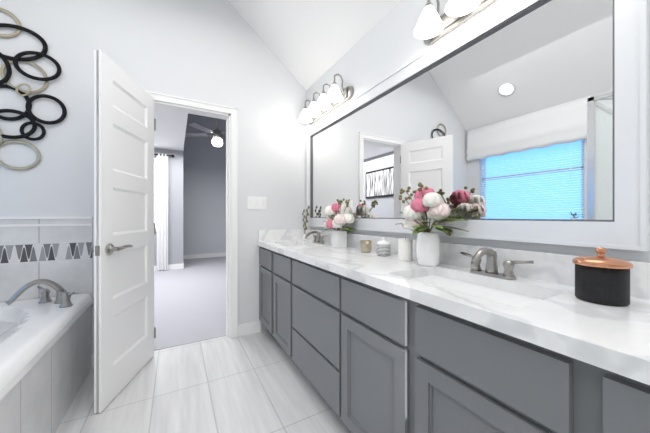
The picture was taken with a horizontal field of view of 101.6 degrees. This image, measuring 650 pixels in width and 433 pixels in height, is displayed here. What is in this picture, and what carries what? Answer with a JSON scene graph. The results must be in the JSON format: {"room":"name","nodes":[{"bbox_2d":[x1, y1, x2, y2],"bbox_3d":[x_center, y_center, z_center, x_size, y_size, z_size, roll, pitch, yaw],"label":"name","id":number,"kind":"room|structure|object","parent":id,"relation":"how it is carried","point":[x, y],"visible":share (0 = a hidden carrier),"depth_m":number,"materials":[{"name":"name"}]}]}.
{"room":"bathroom","nodes":[
{"label":"bathroom","id":0,"kind":"room"},
{"bbox_2d":[0,0,305,353],"bbox_3d":[-1.444,-0.684,2.147,3.040,3.578,0.120,0,0,-29],"label":"wall","id":1,"kind":"structure","parent":0,"point":[219,52],"depth_m":2.12,"materials":[{"name":"white paint"}]},
{"bbox_2d":[0,7,66,169],"bbox_3d":[-2.023,-0.820,1.729,0.502,1.040,0.020,0,0,-29],"label":"wall art","id":2,"kind":"object","parent":1,"relation":"attached to","point":[27,113],"visible":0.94,"depth_m":1.75,"materials":[{"name":"black metal"}]},
{"bbox_2d":[91,353,93,367],"bbox_3d":[-1.575,1.055,1.996,0.280,0.100,0.014,0,0,-30],"label":"baseboard","id":3,"kind":"structure","parent":1,"relation":"attached to","point":[92,355],"depth_m":1.92,"materials":[{"name":"white paint"}]},
{"bbox_2d":[91,50,155,412],"bbox_3d":[-1.325,0.087,1.778,0.290,2.024,0.588,0,0,-29],"label":"door","id":4,"kind":"structure","parent":1,"relation":"in","point":[122,249],"depth_m":1.68,"materials":[{"name":"white paint"}]},
{"bbox_2d":[145,90,237,337],"bbox_3d":[-1.160,0.061,2.304,0.746,2.088,0.162,0,0,-29],"label":"door frame","id":5,"kind":"structure","parent":1,"relation":"attached to","point":[228,114],"depth_m":2.40,"materials":[{"name":"white paint"}]},
{"bbox_2d":[247,196,265,208],"bbox_3d":[-0.645,-0.125,2.522,0.180,0.120,0.013,0,0,-29],"label":"light switch","id":6,"kind":"object","parent":1,"relation":"attached to","point":[253,202],"visible":1,"depth_m":2.51,"materials":[{"name":"white plastic"}]},
{"bbox_2d":[258,229,304,240],"bbox_3d":[-0.422,0.186,2.641,0.487,0.105,0.020,0,0,-29],"label":"backsplash","id":7,"kind":"structure","parent":1,"relation":"attached to","point":[280,234],"depth_m":2.61,"materials":[{"name":"white stone"}]},
{"bbox_2d":[154,136,185,265],"bbox_3d":[-3.750,-1.695,5.186,1.720,5.600,0.120,0,0,-30],"label":"wall","id":8,"kind":"structure","parent":0,"point":[176,164],"depth_m":5.50,"materials":[{"name":"white paint"}]},
{"bbox_2d":[154,153,173,270],"bbox_3d":[-3.669,-0.084,5.082,1.356,2.338,0.060,0,0,-29],"label":"curtain","id":9,"kind":"object","parent":8,"relation":"hanging from","point":[162,211],"visible":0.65,"depth_m":5.32,"materials":[{"name":"white fabric"}]},
{"bbox_2d":[154,158,184,270],"bbox_3d":[-3.733,-0.027,5.170,1.734,2.256,0.105,0,0,-30],"label":"trim","id":10,"kind":"structure","parent":8,"relation":"attached to","point":[179,266],"depth_m":5.39,"materials":[{"name":"white paint"}]},
{"bbox_2d":[154,108,187,150],"bbox_3d":[-1.489,-2.980,5.069,5.600,3.230,5.010,0,0,-29],"label":"ceiling","id":11,"kind":"structure","parent":0,"point":[169,132],"depth_m":4.18,"materials":[{"name":"white paint"}]},
{"bbox_2d":[185,118,225,146],"bbox_3d":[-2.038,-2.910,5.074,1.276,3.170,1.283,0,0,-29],"label":"ceiling fan","id":12,"kind":"object","parent":11,"relation":"hanging from","point":[217,136],"visible":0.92,"depth_m":4.97,"materials":[{"name":"silver metal"}]},
{"bbox_2d":[154,256,225,350],"bbox_3d":[-1.499,1.143,5.086,5.600,0.084,5.170,0,0,-29],"label":"floor","id":13,"kind":"structure","parent":0,"point":[190,302],"depth_m":3.37,"materials":[{"name":"grey carpet"}]},
{"bbox_2d":[56,330,350,432],"bbox_3d":[-0.213,1.145,-0.029,3.040,0.080,5.000,0,0,-29],"label":"floor","id":14,"kind":"structure","parent":0,"point":[259,382],"depth_m":1.61,"materials":[{"name":"tile"}]},
{"bbox_2d":[0,279,92,432],"bbox_3d":[-1.742,0.745,0.942,1.068,0.720,1.656,0,0,-29],"label":"tub","id":15,"kind":"object","parent":14,"relation":"on","point":[45,353],"visible":1,"depth_m":1.35,"materials":[{"name":"tile"}]},
{"bbox_2d":[258,245,649,432],"bbox_3d":[0.351,0.692,1.300,0.502,0.826,3.116,0,0,-29],"label":"bathroom vanity","id":16,"kind":"object","parent":14,"relation":"on","point":[463,338],"depth_m":0.87,"materials":[{"name":"grey wood"}]},
{"bbox_2d":[257,237,649,388],"bbox_3d":[0.344,0.259,1.296,0.517,0.040,3.116,0,0,-29],"label":"countertop","id":17,"kind":"structure","parent":16,"relation":"on","point":[615,340],"depth_m":0.67,"materials":[{"name":"white stone"}]},
{"bbox_2d":[293,245,304,248],"bbox_3d":[-0.214,0.335,2.256,0.308,0.137,0.498,0,0,-29],"label":"sink","id":18,"kind":"object","parent":17,"relation":"in","point":[294,246],"depth_m":2.51,"materials":[{"name":"white ceramic"}]},
{"bbox_2d":[302,205,309,239],"bbox_3d":[-0.182,0.067,2.594,0.060,0.342,0.120,0,0,-29],"label":"plant","id":19,"kind":"object","parent":17,"relation":"on","point":[303,237],"visible":1,"depth_m":2.60,"materials":[{"name":"green ceramic"}]},
{"bbox_2d":[305,229,328,244],"bbox_3d":[-0.104,0.181,2.320,0.154,0.116,0.276,0,0,-29],"label":"faucet","id":20,"kind":"object","parent":17,"relation":"on","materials":[{"name":"silver metal"}]},
{"bbox_2d":[321,198,357,247],"bbox_3d":[0.083,0.069,2.021,0.169,0.338,0.374,0,0,-34],"label":"bouquet","id":21,"kind":"object","parent":17,"relation":"on","point":[344,216],"visible":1,"depth_m":1.97,"materials":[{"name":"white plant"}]},
{"bbox_2d":[360,240,371,252],"bbox_3d":[0.271,0.201,1.754,0.076,0.075,0.075,0,0,-29],"label":"votive","id":22,"kind":"object","parent":17,"relation":"on","point":[365,246],"visible":1,"depth_m":1.72,"materials":[{"name":"beige glass"}]},
{"bbox_2d":[376,237,390,255],"bbox_3d":[0.355,0.183,1.607,0.086,0.109,0.086,0,0,-29],"label":"jar","id":23,"kind":"object","parent":17,"relation":"on","point":[383,246],"visible":1,"depth_m":1.57,"materials":[{"name":"white ceramic"}]},
{"bbox_2d":[398,237,412,260],"bbox_3d":[0.435,0.176,1.434,0.074,0.124,0.074,0,0,-29],"label":"candle","id":24,"kind":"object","parent":17,"relation":"on","point":[405,248],"depth_m":1.40,"materials":[{"name":"white wax"}]},
{"bbox_2d":[395,182,468,265],"bbox_3d":[0.482,0.039,1.269,0.236,0.398,0.330,0,0,-29],"label":"bouquet","id":25,"kind":"object","parent":17,"relation":"on","point":[428,203],"visible":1,"depth_m":1.25,"materials":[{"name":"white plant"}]},
{"bbox_2d":[409,269,552,304],"bbox_3d":[0.511,0.335,0.974,0.308,0.137,0.498,0,0,-29],"label":"sink","id":26,"kind":"object","parent":17,"relation":"in","point":[490,289],"depth_m":1.06,"materials":[{"name":"white ceramic"}]},
{"bbox_2d":[457,245,536,280],"bbox_3d":[0.622,0.181,1.036,0.154,0.116,0.276,0,0,-29],"label":"faucet","id":27,"kind":"object","parent":17,"relation":"on","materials":[{"name":"silver metal"}]},
{"bbox_2d":[572,247,632,305],"bbox_3d":[0.778,0.163,0.747,0.120,0.150,0.120,0,0,-29],"label":"canister","id":28,"kind":"object","parent":17,"relation":"on","point":[601,278],"visible":1,"depth_m":0.71,"materials":[{"name":"black"}]},
{"bbox_2d":[186,113,225,254],"bbox_3d":[-2.052,-1.695,7.698,3.950,5.600,0.120,0,0,-30],"label":"wall","id":29,"kind":"structure","parent":0,"point":[196,195],"depth_m":7.00,"materials":[{"name":"grey paint"}]},
{"bbox_2d":[185,252,225,258],"bbox_3d":[-1.958,1.048,7.674,3.850,0.106,0.014,0,0,-30],"label":"trim","id":30,"kind":"structure","parent":29,"relation":"attached to","point":[193,256],"depth_m":6.99,"materials":[{"name":"white paint"}]},
{"bbox_2d":[228,0,400,90],"bbox_3d":[-0.228,-1.871,-0.003,3.040,1.305,5.060,0,0,-29],"label":"ceiling","id":31,"kind":"structure","parent":0,"point":[309,43],"depth_m":2.19,"materials":[{"name":"white paint"}]},
{"bbox_2d":[306,0,649,261],"bbox_3d":[1.042,-0.130,0.716,0.120,2.470,5.060,0,0,-29],"label":"wall","id":32,"kind":"structure","parent":0,"point":[388,43],"depth_m":1.67,"materials":[{"name":"white paint"}]},
{"bbox_2d":[298,73,353,124],"bbox_3d":[-0.044,-1.026,2.331,0.177,0.211,0.760,0,0,-29],"label":"sconce","id":33,"kind":"object","parent":32,"relation":"attached to","point":[334,98],"visible":1,"depth_m":2.24,"materials":[{"name":"white glass"}]},
{"bbox_2d":[413,0,496,44],"bbox_3d":[0.660,-1.026,1.086,0.177,0.211,0.760,0,0,-29],"label":"sconce","id":34,"kind":"object","parent":32,"relation":"attached to","point":[433,26],"visible":1,"depth_m":1.28,"materials":[{"name":"white glass"}]},
{"bbox_2d":[305,230,649,300],"bbox_3d":[0.561,0.186,1.419,0.020,0.105,3.116,0,0,-29],"label":"backsplash","id":35,"kind":"structure","parent":32,"relation":"attached to","point":[555,268],"depth_m":0.98,"materials":[{"name":"white stone"}]},
{"bbox_2d":[306,0,649,250],"bbox_3d":[0.376,-0.390,1.732,0.035,0.980,2.235,0,0,-29],"label":"mirror","id":36,"kind":"object","parent":32,"relation":"attached to","point":[518,120],"visible":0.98,"depth_m":1.06,"materials":[{"name":"clear glass"}]},
{"bbox_3d":[-1.499,-0.130,-0.722,0.120,2.470,5.060,0,0,-30],"label":"wall","id":37,"kind":"structure","parent":0,"visible":0},
{"bbox_2d":[0,217,91,301],"bbox_3d":[-2.149,0.309,1.671,1.045,0.608,0.014,0,0,-30],"label":"tile backsplash","id":38,"kind":"structure","parent":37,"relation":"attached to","point":[57,250],"depth_m":1.78,"materials":[{"name":"tile"}]}
]}

